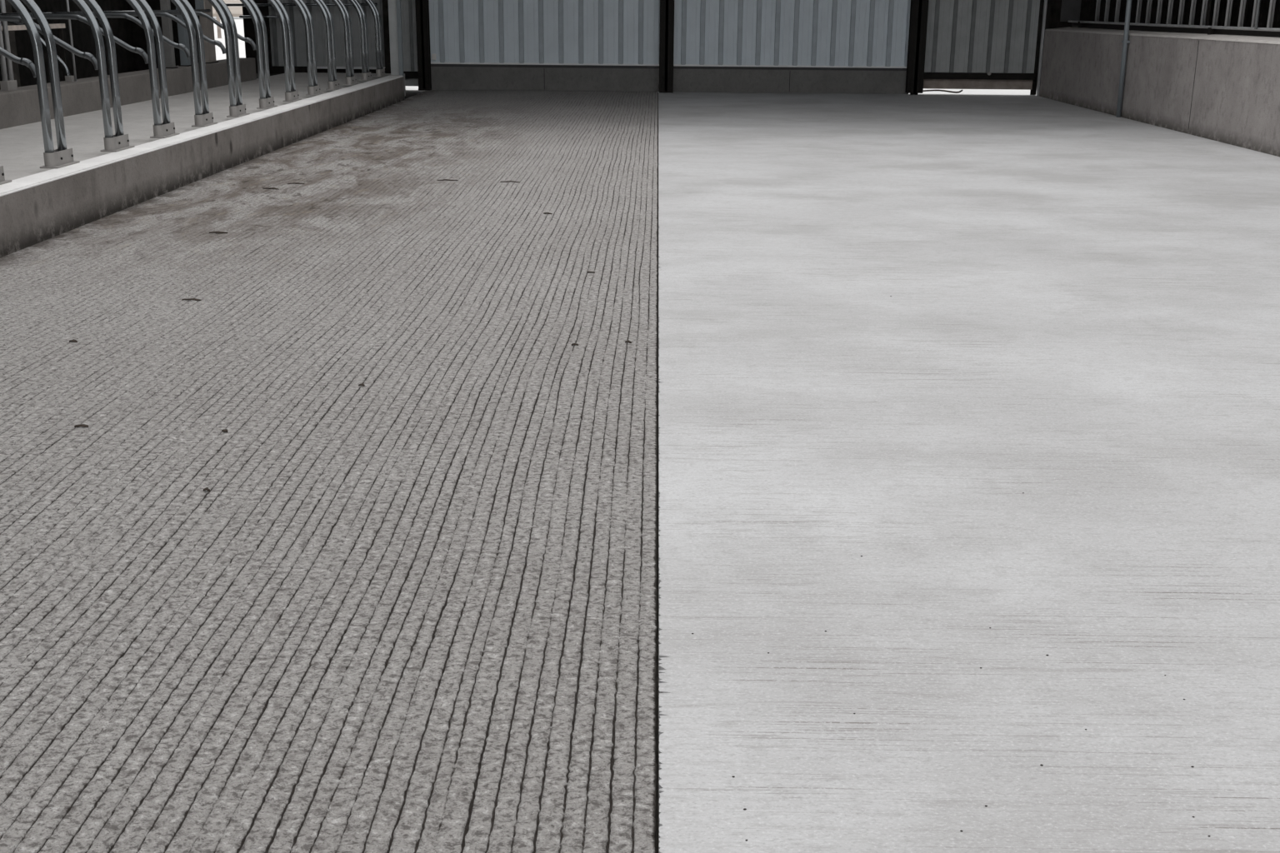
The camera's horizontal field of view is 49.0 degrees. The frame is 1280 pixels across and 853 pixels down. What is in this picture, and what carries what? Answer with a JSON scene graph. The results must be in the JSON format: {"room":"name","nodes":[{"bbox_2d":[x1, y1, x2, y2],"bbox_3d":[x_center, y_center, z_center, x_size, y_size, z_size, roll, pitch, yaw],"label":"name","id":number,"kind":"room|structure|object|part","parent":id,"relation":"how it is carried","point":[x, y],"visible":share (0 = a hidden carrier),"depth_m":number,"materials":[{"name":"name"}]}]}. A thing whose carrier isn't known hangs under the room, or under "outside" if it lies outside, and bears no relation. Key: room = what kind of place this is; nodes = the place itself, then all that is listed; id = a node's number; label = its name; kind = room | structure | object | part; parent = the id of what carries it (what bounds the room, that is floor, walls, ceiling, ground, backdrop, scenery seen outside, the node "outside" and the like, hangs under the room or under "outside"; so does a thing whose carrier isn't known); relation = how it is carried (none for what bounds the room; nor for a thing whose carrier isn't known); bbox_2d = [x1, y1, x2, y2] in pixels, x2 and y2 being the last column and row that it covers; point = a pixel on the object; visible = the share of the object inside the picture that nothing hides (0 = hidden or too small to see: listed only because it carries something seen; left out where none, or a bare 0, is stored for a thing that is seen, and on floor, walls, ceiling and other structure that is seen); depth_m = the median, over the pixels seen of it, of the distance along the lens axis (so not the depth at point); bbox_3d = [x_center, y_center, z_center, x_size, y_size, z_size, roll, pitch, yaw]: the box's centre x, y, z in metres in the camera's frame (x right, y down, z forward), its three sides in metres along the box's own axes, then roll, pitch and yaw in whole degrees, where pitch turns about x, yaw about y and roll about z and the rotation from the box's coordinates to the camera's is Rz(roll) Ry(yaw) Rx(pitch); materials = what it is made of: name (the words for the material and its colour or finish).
{"room":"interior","nodes":[
{"label":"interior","id":0,"kind":"room"},
{"bbox_2d":[0,0,135,89],"bbox_3d":[-8.973,-2.538,5.043,0.100,4.820,38.900,1,17,1],"label":"wall","id":1,"kind":"structure","parent":0,"point":[21,46],"depth_m":21.68,"materials":[{"name":"grey metal"}]},
{"bbox_2d":[129,0,199,70],"bbox_3d":[-8.091,-8.171,23.650,1.180,4.820,0.100,1,17,1],"label":"wall","id":2,"kind":"structure","parent":0,"point":[137,32],"depth_m":24.06,"materials":[{"name":"grey metal"}]},
{"bbox_2d":[239,15,278,18],"bbox_3d":[-6.365,-6.913,23.695,0.780,0.047,0.044,1,17,1],"label":"wall rail","id":3,"kind":"object","parent":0,"point":[240,16],"visible":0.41,"depth_m":23.68,"materials":[{"name":"grey metal"}]},
{"bbox_2d":[256,73,282,78],"bbox_3d":[-7.518,-1.504,9.518,2.750,0.270,30.900,1,17,1],"label":"floor","id":4,"kind":"structure","parent":0,"point":[271,74],"depth_m":23.80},
{"bbox_2d":[1,23,67,80],"bbox_3d":[-6.164,-3.559,14.207,0.040,0.965,1.900,1,17,1],"label":"board","id":5,"kind":"object","parent":4,"relation":"on","point":[60,26],"visible":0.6,"depth_m":14.91,"materials":[{"name":"beige wood"}]},
{"bbox_3d":[-6.153,-3.790,15.046,0.040,0.920,0.040,1,17,1],"label":"leg","id":6,"kind":"part","parent":5,"relation":"part of","materials":[{"name":"silver metal"}]},
{"bbox_2d":[225,2,377,6],"bbox_3d":[-5.703,-7.098,23.630,2.581,0.079,0.048,1,17,1],"label":"wall rail","id":7,"kind":"object","parent":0,"point":[376,3],"visible":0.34,"depth_m":23.61,"materials":[{"name":"grey metal"}]},
{"bbox_2d":[241,0,418,85],"bbox_3d":[-5.246,-8.130,23.594,2.990,4.820,0.160,1,17,1],"label":"wall","id":8,"kind":"structure","parent":0,"point":[275,49],"depth_m":24.01,"materials":[{"name":"grey metal"}]},
{"bbox_3d":[-5.429,-6.036,24.265,2.660,0.420,0.094,1,17,1],"label":"sill","id":9,"kind":"part","parent":8,"relation":"part of","materials":[{"name":"grey concrete"}]},
{"bbox_2d":[405,90,658,852],"bbox_3d":[0.105,-1.163,9.574,19.000,0.272,31.000,1,17,1],"label":"subfloor","id":10,"kind":"structure","parent":0,"point":[408,93],"depth_m":3.89,"materials":[{"name":"grey concrete"}]},
{"bbox_2d":[0,57,256,129],"bbox_3d":[-6.013,-1.176,7.769,0.300,0.642,27.400,1,17,1],"label":"wall","id":11,"kind":"structure","parent":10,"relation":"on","point":[20,107],"depth_m":14.93,"materials":[{"name":"concrete"}]},
{"bbox_2d":[0,0,17,90],"bbox_3d":[-5.931,-4.008,12.975,0.072,1.758,0.202,1,17,1],"label":"post","id":12,"kind":"object","parent":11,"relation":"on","point":[11,84],"visible":1,"depth_m":13.12,"materials":[{"name":"metal"}]},
{"bbox_2d":[0,20,74,81],"bbox_3d":[-6.719,-3.903,14.559,1.635,0.633,0.070,1,17,1],"label":"hoop","id":13,"kind":"object","parent":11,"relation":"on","point":[67,77],"visible":0.62,"depth_m":14.58,"materials":[{"name":"metal"}]},
{"bbox_2d":[65,0,76,81],"bbox_3d":[-5.912,-4.369,14.512,0.023,1.558,0.024,1,17,1],"label":"post","id":14,"kind":"object","parent":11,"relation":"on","point":[67,1],"visible":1,"depth_m":14.61,"materials":[{"name":"black metal"}]},
{"bbox_2d":[160,0,178,68],"bbox_3d":[-5.872,-5.430,17.324,0.130,1.958,0.160,1,17,1],"label":"steel post","id":15,"kind":"object","parent":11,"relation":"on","point":[167,25],"visible":0.89,"depth_m":17.46,"materials":[{"name":"grey metal"}]},
{"bbox_2d":[175,7,190,66],"bbox_3d":[-5.865,-5.604,17.899,0.130,1.958,0.200,1,17,1],"label":"steel post","id":16,"kind":"object","parent":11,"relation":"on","point":[183,38],"visible":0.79,"depth_m":18.04,"materials":[{"name":"grey metal"}]},
{"bbox_2d":[195,0,218,63],"bbox_3d":[-5.854,-5.873,18.784,0.130,1.958,0.510,1,17,1],"label":"steel post","id":17,"kind":"object","parent":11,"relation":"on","point":[207,27],"visible":0.72,"depth_m":18.94,"materials":[{"name":"grey metal"}]},
{"bbox_3d":[-5.853,-6.111,18.534,0.060,1.240,0.170,1,17,1],"label":"plate","id":18,"kind":"part","parent":17,"relation":"part of","materials":[{"name":"grey metal"}]},
{"bbox_2d":[0,75,404,258],"bbox_3d":[-3.922,-1.127,8.174,0.215,0.388,28.200,1,17,1],"label":"curb","id":19,"kind":"object","parent":10,"relation":"on","point":[36,208],"visible":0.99,"depth_m":11.07,"materials":[{"name":"concrete"}]},
{"bbox_2d":[0,165,11,184],"bbox_3d":[-4.876,-2.134,8.541,1.799,1.310,0.383,1,17,1],"label":"divider","id":20,"kind":"object","parent":19,"relation":"on","point":[2,181],"visible":1,"depth_m":8.82,"materials":[{"name":"metal"}]},
{"bbox_3d":[-4.044,-1.503,8.722,0.124,0.012,0.383,1,17,1],"label":"foot plate","id":21,"kind":"part","parent":20,"relation":"part of","materials":[{"name":"metal"}]},
{"bbox_2d":[0,0,79,168],"bbox_3d":[-4.868,-2.454,9.599,1.799,1.310,0.383,1,17,1],"label":"divider","id":22,"kind":"object","parent":19,"relation":"on","point":[62,157],"visible":1,"depth_m":9.55,"materials":[{"name":"metal"}]},
{"bbox_3d":[-4.927,-2.574,9.524,1.680,0.390,0.042,1,17,1],"label":"arm","id":23,"kind":"part","parent":22,"relation":"part of"},
{"bbox_3d":[-4.769,-2.417,9.456,1.530,1.298,0.062,1,17,1],"label":"post","id":24,"kind":"part","parent":22,"relation":"part of","materials":[{"name":"silver metal"}]},
{"bbox_3d":[-4.766,-2.480,9.665,1.530,1.298,0.062,1,17,1],"label":"post","id":25,"kind":"part","parent":22,"relation":"part of","materials":[{"name":"silver metal"}]},
{"bbox_3d":[-4.036,-1.824,9.779,0.124,0.012,0.383,1,17,1],"label":"foot plate","id":26,"kind":"part","parent":22,"relation":"part of","materials":[{"name":"metal"}]},
{"bbox_2d":[0,0,134,151],"bbox_3d":[-4.860,-2.775,10.656,1.799,1.310,0.383,1,17,1],"label":"divider","id":27,"kind":"object","parent":19,"relation":"on","point":[118,142],"visible":0.84,"depth_m":10.60,"materials":[{"name":"metal"}]},
{"bbox_3d":[-4.920,-2.894,10.582,1.680,0.390,0.042,1,17,1],"label":"arm","id":28,"kind":"part","parent":27,"relation":"part of"},
{"bbox_3d":[-4.761,-2.737,10.513,1.530,1.298,0.062,1,17,1],"label":"post","id":29,"kind":"part","parent":27,"relation":"part of","materials":[{"name":"silver metal"}]},
{"bbox_3d":[-4.759,-2.800,10.722,1.530,1.298,0.062,1,17,1],"label":"post","id":30,"kind":"part","parent":27,"relation":"part of","materials":[{"name":"silver metal"}]},
{"bbox_3d":[-4.028,-2.144,10.837,0.124,0.012,0.383,1,17,1],"label":"foot plate","id":31,"kind":"part","parent":27,"relation":"part of","materials":[{"name":"metal"}]},
{"bbox_2d":[0,0,179,138],"bbox_3d":[-4.853,-3.096,11.714,1.799,1.310,0.383,1,17,1],"label":"divider","id":32,"kind":"object","parent":19,"relation":"on","point":[165,129],"visible":0.94,"depth_m":11.65,"materials":[{"name":"metal"}]},
{"bbox_3d":[-4.912,-3.215,11.639,1.680,0.390,0.042,1,17,1],"label":"arm","id":33,"kind":"part","parent":32,"relation":"part of"},
{"bbox_3d":[-4.754,-3.058,11.571,1.530,1.298,0.062,1,17,1],"label":"post","id":34,"kind":"part","parent":32,"relation":"part of","materials":[{"name":"silver metal"}]},
{"bbox_3d":[-4.751,-3.121,11.779,1.530,1.298,0.062,1,17,1],"label":"post","id":35,"kind":"part","parent":32,"relation":"part of","materials":[{"name":"silver metal"}]},
{"bbox_3d":[-4.021,-2.465,11.894,0.124,0.012,0.383,1,17,1],"label":"foot plate","id":36,"kind":"part","parent":32,"relation":"part of","materials":[{"name":"metal"}]},
{"bbox_2d":[1,0,217,126],"bbox_3d":[-4.845,-3.416,12.771,1.799,1.310,0.383,1,17,1],"label":"divider","id":37,"kind":"object","parent":19,"relation":"on","point":[204,118],"visible":0.88,"depth_m":12.71,"materials":[{"name":"metal"}]},
{"bbox_3d":[-4.904,-3.536,12.697,1.680,0.390,0.042,1,17,1],"label":"arm","id":38,"kind":"part","parent":37,"relation":"part of"},
{"bbox_3d":[-4.746,-3.378,12.628,1.530,1.298,0.062,1,17,1],"label":"post","id":39,"kind":"part","parent":37,"relation":"part of","materials":[{"name":"silver metal"}]},
{"bbox_3d":[-4.743,-3.441,12.837,1.530,1.298,0.062,1,17,1],"label":"post","id":40,"kind":"part","parent":37,"relation":"part of","materials":[{"name":"silver metal"}]},
{"bbox_3d":[-4.013,-2.785,12.952,0.124,0.012,0.383,1,17,1],"label":"foot plate","id":41,"kind":"part","parent":37,"relation":"part of","materials":[{"name":"metal"}]},
{"bbox_2d":[51,0,249,117],"bbox_3d":[-4.837,-3.737,13.829,1.799,1.310,0.383,1,17,1],"label":"divider","id":42,"kind":"object","parent":19,"relation":"on","point":[237,109],"visible":0.88,"depth_m":13.76,"materials":[{"name":"metal"}]},
{"bbox_3d":[-4.896,-3.856,13.754,1.680,0.390,0.042,1,17,1],"label":"arm","id":43,"kind":"part","parent":42,"relation":"part of"},
{"bbox_3d":[-4.738,-3.699,13.686,1.530,1.298,0.062,1,17,1],"label":"post","id":44,"kind":"part","parent":42,"relation":"part of","materials":[{"name":"silver metal"}]},
{"bbox_3d":[-4.735,-3.762,13.894,1.530,1.298,0.062,1,17,1],"label":"post","id":45,"kind":"part","parent":42,"relation":"part of","materials":[{"name":"silver metal"}]},
{"bbox_3d":[-4.005,-3.106,14.009,0.124,0.012,0.383,1,17,1],"label":"foot plate","id":46,"kind":"part","parent":42,"relation":"part of","materials":[{"name":"metal"}]},
{"bbox_2d":[103,0,277,109],"bbox_3d":[-4.829,-4.057,14.886,1.799,1.310,0.383,1,17,1],"label":"divider","id":47,"kind":"object","parent":19,"relation":"on","point":[266,102],"visible":0.91,"depth_m":14.82,"materials":[{"name":"metal"}]},
{"bbox_2d":[0,9,210,14],"bbox_3d":[-5.786,-3.723,12.715,0.042,0.040,12.350,1,17,1],"label":"rail","id":48,"kind":"object","parent":47,"relation":"attached to","point":[195,10],"visible":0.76,"depth_m":16.62,"materials":[{"name":"grey metal"}]},
{"bbox_3d":[-4.888,-4.177,14.812,1.680,0.390,0.042,1,17,1],"label":"arm","id":49,"kind":"part","parent":47,"relation":"part of"},
{"bbox_3d":[-4.730,-4.019,14.743,1.530,1.298,0.062,1,17,1],"label":"post","id":50,"kind":"part","parent":47,"relation":"part of","materials":[{"name":"silver metal"}]},
{"bbox_3d":[-4.728,-4.083,14.952,1.530,1.298,0.062,1,17,1],"label":"post","id":51,"kind":"part","parent":47,"relation":"part of","materials":[{"name":"silver metal"}]},
{"bbox_3d":[-3.997,-3.426,15.066,0.124,0.012,0.383,1,17,1],"label":"foot plate","id":52,"kind":"part","parent":47,"relation":"part of","materials":[{"name":"metal"}]},
{"bbox_2d":[267,0,301,101],"bbox_3d":[-4.704,-4.376,15.943,1.564,1.310,0.383,1,17,1],"label":"divider","id":53,"kind":"object","parent":19,"relation":"on","point":[291,94],"visible":1,"depth_m":15.90,"materials":[{"name":"metal"}]},
{"bbox_3d":[-4.723,-4.340,15.801,1.530,1.298,0.062,1,17,1],"label":"post","id":54,"kind":"part","parent":53,"relation":"part of","materials":[{"name":"silver metal"}]},
{"bbox_3d":[-4.720,-4.403,16.009,1.530,1.298,0.062,1,17,1],"label":"post","id":55,"kind":"part","parent":53,"relation":"part of","materials":[{"name":"silver metal"}]},
{"bbox_3d":[-3.989,-3.747,16.124,0.124,0.012,0.383,1,17,1],"label":"foot plate","id":56,"kind":"part","parent":53,"relation":"part of","materials":[{"name":"metal"}]},
{"bbox_2d":[291,0,323,95],"bbox_3d":[-4.696,-4.697,17.000,1.564,1.310,0.383,1,17,1],"label":"divider","id":57,"kind":"object","parent":19,"relation":"on","point":[313,89],"visible":1,"depth_m":16.95,"materials":[{"name":"metal"}]},
{"bbox_3d":[-4.715,-4.660,16.858,1.530,1.298,0.062,1,17,1],"label":"post","id":58,"kind":"part","parent":57,"relation":"part of","materials":[{"name":"silver metal"}]},
{"bbox_3d":[-4.712,-4.724,17.067,1.530,1.298,0.062,1,17,1],"label":"post","id":59,"kind":"part","parent":57,"relation":"part of","materials":[{"name":"silver metal"}]},
{"bbox_3d":[-3.982,-4.067,17.181,0.124,0.012,0.383,1,17,1],"label":"foot plate","id":60,"kind":"part","parent":57,"relation":"part of","materials":[{"name":"metal"}]},
{"bbox_2d":[313,0,341,89],"bbox_3d":[-4.688,-5.018,18.057,1.564,1.310,0.383,1,17,1],"label":"divider","id":61,"kind":"object","parent":19,"relation":"on","point":[332,84],"visible":1,"depth_m":18.01,"materials":[{"name":"metal"}]},
{"bbox_3d":[-4.707,-4.981,17.916,1.530,1.298,0.062,1,17,1],"label":"post","id":62,"kind":"part","parent":61,"relation":"part of","materials":[{"name":"silver metal"}]},
{"bbox_3d":[-4.704,-5.044,18.124,1.530,1.298,0.062,1,17,1],"label":"post","id":63,"kind":"part","parent":61,"relation":"part of","materials":[{"name":"silver metal"}]},
{"bbox_2d":[331,0,358,84],"bbox_3d":[-4.680,-5.338,19.115,1.564,1.310,0.383,1,17,1],"label":"divider","id":64,"kind":"object","parent":19,"relation":"on","point":[351,79],"visible":1,"depth_m":19.06,"materials":[{"name":"metal"}]},
{"bbox_3d":[-4.699,-5.301,18.973,1.530,1.298,0.062,1,17,1],"label":"post","id":65,"kind":"part","parent":64,"relation":"part of","materials":[{"name":"silver metal"}]},
{"bbox_3d":[-4.696,-5.365,19.182,1.530,1.298,0.062,1,17,1],"label":"post","id":66,"kind":"part","parent":64,"relation":"part of","materials":[{"name":"silver metal"}]},
{"bbox_2d":[349,0,373,80],"bbox_3d":[-4.673,-5.659,20.172,1.564,1.310,0.383,1,17,1],"label":"divider","id":67,"kind":"object","parent":19,"relation":"on","point":[366,75],"visible":1,"depth_m":20.12,"materials":[{"name":"metal"}]},
{"bbox_3d":[-4.691,-5.622,20.031,1.530,1.298,0.062,1,17,1],"label":"post","id":68,"kind":"part","parent":67,"relation":"part of","materials":[{"name":"silver metal"}]},
{"bbox_3d":[-4.689,-5.685,20.239,1.530,1.298,0.062,1,17,1],"label":"post","id":69,"kind":"part","parent":67,"relation":"part of","materials":[{"name":"silver metal"}]},
{"bbox_2d":[0,72,405,179],"bbox_3d":[-4.952,-1.304,8.787,1.900,0.355,29.450,1,17,1],"label":"platform","id":70,"kind":"object","parent":10,"relation":"on","point":[22,147],"visible":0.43,"depth_m":13.43,"materials":[{"name":"concrete"}]},
{"bbox_2d":[364,0,386,76],"bbox_3d":[-4.665,-5.979,21.230,1.564,1.310,0.383,1,17,1],"label":"divider","id":71,"kind":"object","parent":70,"relation":"on","point":[380,71],"visible":1,"depth_m":21.18,"materials":[{"name":"metal"}]},
{"bbox_3d":[-4.684,-5.943,21.088,1.530,1.298,0.062,1,17,1],"label":"post","id":72,"kind":"part","parent":71,"relation":"part of","materials":[{"name":"grey metal"}]},
{"bbox_3d":[-4.681,-6.006,21.297,1.530,1.298,0.062,1,17,1],"label":"post","id":73,"kind":"part","parent":71,"relation":"part of","materials":[{"name":"silver metal"}]},
{"bbox_2d":[382,0,390,73],"bbox_3d":[-4.178,-7.957,23.057,0.180,4.820,0.120,1,17,1],"label":"panel","id":74,"kind":"object","parent":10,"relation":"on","point":[385,2],"visible":0.32,"depth_m":23.47,"materials":[{"name":"grey metal"}]},
{"bbox_2d":[388,0,404,99],"bbox_3d":[-3.734,-7.376,21.117,0.190,4.800,0.080,1,17,1],"label":"end post","id":75,"kind":"object","parent":10,"relation":"on","point":[394,6],"visible":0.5,"depth_m":21.54,"materials":[{"name":"grey metal"}]},
{"bbox_2d":[415,0,431,90],"bbox_3d":[-3.669,-8.070,23.408,0.200,4.800,0.210,1,17,1],"label":"steel column","id":76,"kind":"structure","parent":10,"relation":"on","point":[422,27],"depth_m":23.83,"materials":[{"name":"black metal"}]},
{"bbox_3d":[-3.689,-5.788,24.100,0.200,0.030,0.210,1,17,1],"label":"plate","id":77,"kind":"part","parent":76,"relation":"part of","materials":[{"name":"black metal"}]},
{"bbox_2d":[428,0,659,91],"bbox_3d":[-1.627,-8.101,23.568,4.010,4.800,0.135,1,17,1],"label":"wall","id":78,"kind":"structure","parent":76,"relation":"attached to","point":[511,45],"depth_m":24.00,"materials":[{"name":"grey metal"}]},
{"bbox_2d":[431,54,436,59],"bbox_3d":[-3.524,-6.327,24.041,0.072,0.100,0.043,1,17,1],"label":"bracket","id":79,"kind":"object","parent":78,"relation":"attached to","point":[433,56],"visible":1,"depth_m":24.02,"materials":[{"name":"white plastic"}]},
{"bbox_3d":[-1.643,-6.220,24.097,4.010,0.030,0.055,1,17,1],"label":"trim","id":80,"kind":"part","parent":78,"relation":"part of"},
{"bbox_2d":[0,90,1279,852],"bbox_3d":[1.386,-1.286,9.494,10.440,0.035,30.950,1,17,1],"label":"floor","id":81,"kind":"structure","parent":0,"point":[412,609],"depth_m":4.50,"materials":[{"name":"concrete"}]},
{"bbox_2d":[74,424,88,427],"bbox_3d":[-2.028,-0.002,5.101,0.050,0.010,0.014,-1,17,-5],"label":"scrap","id":82,"kind":"object","parent":81,"relation":"on","point":[79,425],"visible":1,"depth_m":5.10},
{"bbox_2d":[181,298,201,300],"bbox_3d":[-2.311,-0.655,7.241,0.104,0.013,0.018,3,17,7],"label":"scrap","id":83,"kind":"object","parent":81,"relation":"on","point":[188,299],"visible":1,"depth_m":7.24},
{"bbox_2d":[209,230,227,233],"bbox_3d":[-2.797,-1.288,9.317,0.126,0.012,0.033,1,17,3],"label":"scrap","id":84,"kind":"object","parent":81,"relation":"on","point":[217,232],"visible":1,"depth_m":9.31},
{"bbox_2d":[262,187,279,189],"bbox_3d":[-3.017,-1.949,11.488,0.153,0.013,0.044,6,18,17],"label":"scrap","id":85,"kind":"object","parent":81,"relation":"on","point":[262,187],"visible":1,"depth_m":11.48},
{"bbox_2d":[287,182,304,184],"bbox_3d":[-2.893,-2.043,11.806,0.144,0.012,0.038,1,17,0],"label":"scrap","id":86,"kind":"object","parent":81,"relation":"on","point":[291,182],"visible":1,"depth_m":11.80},
{"bbox_2d":[436,179,458,180],"bbox_3d":[-1.659,-2.126,12.110,0.180,0.013,0.026,0,17,-1],"label":"scrap","id":87,"kind":"object","parent":81,"relation":"on","point":[442,179],"visible":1,"depth_m":12.11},
{"bbox_2d":[658,0,674,92],"bbox_3d":[0.463,-8.022,23.369,0.245,4.800,0.210,1,17,1],"label":"steel column","id":88,"kind":"structure","parent":81,"relation":"on","point":[667,7],"depth_m":23.77,"materials":[{"name":"black metal"}]},
{"bbox_3d":[0.443,-5.740,24.061,0.245,0.030,0.210,1,17,1],"label":"plate","id":89,"kind":"part","parent":88,"relation":"part of","materials":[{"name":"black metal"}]},
{"bbox_2d":[673,0,910,94],"bbox_3d":[2.588,-8.052,23.528,4.100,4.800,0.135,1,17,1],"label":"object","id":90,"kind":"structure","parent":88,"relation":"attached to","point":[721,46],"depth_m":23.96,"materials":[{"name":"grey metal"}]},
{"bbox_3d":[2.571,-6.171,24.057,4.100,0.030,0.055,1,17,1],"label":"trim","id":91,"kind":"part","parent":90,"relation":"part of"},
{"bbox_2d":[905,0,929,94],"bbox_3d":[4.705,-7.975,23.335,0.270,4.800,0.196,1,17,1],"label":"steel column","id":92,"kind":"structure","parent":81,"relation":"on","point":[919,8],"depth_m":23.74,"materials":[{"name":"black metal"}]},
{"bbox_2d":[923,0,1039,89],"bbox_3d":[5.787,-8.042,23.429,1.940,4.708,0.150,1,17,1],"label":"gate","id":93,"kind":"object","parent":92,"relation":"attached to","point":[971,44],"visible":0.93,"depth_m":23.91,"materials":[{"name":"black metal"}]},
{"bbox_3d":[5.769,-6.002,24.053,1.940,0.110,0.080,1,17,1],"label":"rail","id":94,"kind":"part","parent":93,"relation":"part of","materials":[{"name":"black metal"}]},
{"bbox_2d":[1035,0,1051,96],"bbox_3d":[6.810,-7.918,23.208,0.098,4.800,0.100,1,17,1],"label":"post","id":95,"kind":"object","parent":81,"relation":"on","point":[1047,7],"visible":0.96,"depth_m":23.59,"materials":[{"name":"black metal"}]},
{"bbox_2d":[1115,0,1131,117],"bbox_3d":[6.674,-5.564,19.231,0.099,2.601,0.090,1,17,1],"label":"post","id":96,"kind":"object","parent":81,"relation":"on","point":[1125,42],"visible":1,"depth_m":19.35,"materials":[{"name":"grey metal"}]},
{"bbox_2d":[1030,0,1211,94],"bbox_3d":[8.233,-7.983,23.465,2.968,4.800,0.145,1,17,1],"label":"wall","id":97,"kind":"structure","parent":0,"point":[1062,11],"depth_m":23.75,"materials":[{"name":"metal"}]},
{"bbox_3d":[7.274,-7.700,23.503,0.320,1.780,0.030,1,17,1],"label":"panel","id":98,"kind":"part","parent":97,"relation":"part of","materials":[{"name":"grey metal"}]},
{"bbox_2d":[1039,26,1279,156],"bbox_3d":[6.869,-1.736,9.061,0.576,1.219,30.520,1,17,1],"label":"wall","id":99,"kind":"structure","parent":0,"point":[1219,87],"depth_m":17.50,"materials":[{"name":"concrete"}]},
{"bbox_2d":[1067,0,1279,37],"bbox_3d":[7.060,-5.494,16.687,0.167,1.648,13.300,1,17,1],"label":"fence","id":100,"kind":"object","parent":99,"relation":"on","point":[1191,27],"visible":0.98,"depth_m":17.93,"materials":[{"name":"black galvanized steel"}]},
{"bbox_3d":[7.018,-4.799,16.898,0.036,0.067,13.300,1,17,1],"label":"rail","id":101,"kind":"part","parent":100,"relation":"part of","materials":[{"name":"grey metal"}]},
{"bbox_2d":[1208,0,1279,28],"bbox_3d":[9.409,-2.319,4.817,0.130,4.800,38.800,1,17,1],"label":"wall","id":102,"kind":"structure","parent":0,"point":[1264,7],"depth_m":22.16,"materials":[{"name":"black metal"}]},
{"label":"outside","id":103,"kind":"structure","parent":0,"visible":0},
{"bbox_2d":[212,0,242,16],"bbox_3d":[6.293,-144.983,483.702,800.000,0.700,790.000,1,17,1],"label":"ground","id":104,"kind":"structure","parent":103,"point":[235,11],"depth_m":141.84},
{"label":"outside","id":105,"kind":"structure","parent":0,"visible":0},
{"bbox_2d":[213,19,1029,94],"bbox_3d":[0.298,-5.614,24.420,240.000,0.380,170.000,1,17,1],"label":"ground","id":106,"kind":"structure","parent":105,"point":[239,22],"depth_m":25.92,"materials":[{"name":"white"}]},
{"bbox_2d":[213,11,243,38],"bbox_3d":[-16.451,-16.230,53.816,6.500,2.600,0.150,1,17,1],"label":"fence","id":107,"kind":"object","parent":106,"relation":"on","point":[219,34],"visible":0.15,"depth_m":53.95,"materials":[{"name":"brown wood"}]},
{"bbox_3d":[-16.201,-16.227,53.813,0.139,2.600,0.139,-6,18,-21],"label":"post","id":108,"kind":"part","parent":107,"relation":"part of","materials":[{"name":"grey metal"}]},
{"bbox_3d":[-16.455,-15.704,53.975,6.500,0.090,0.090,1,17,1],"label":"rail","id":109,"kind":"part","parent":107,"relation":"part of","materials":[{"name":"grey metal"}]},
{"bbox_2d":[923,89,962,93],"bbox_3d":[5.234,-5.839,24.444,0.754,0.066,0.035,3,17,7],"label":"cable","id":110,"kind":"object","parent":106,"relation":"on","point":[934,89],"visible":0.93,"depth_m":24.42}
]}

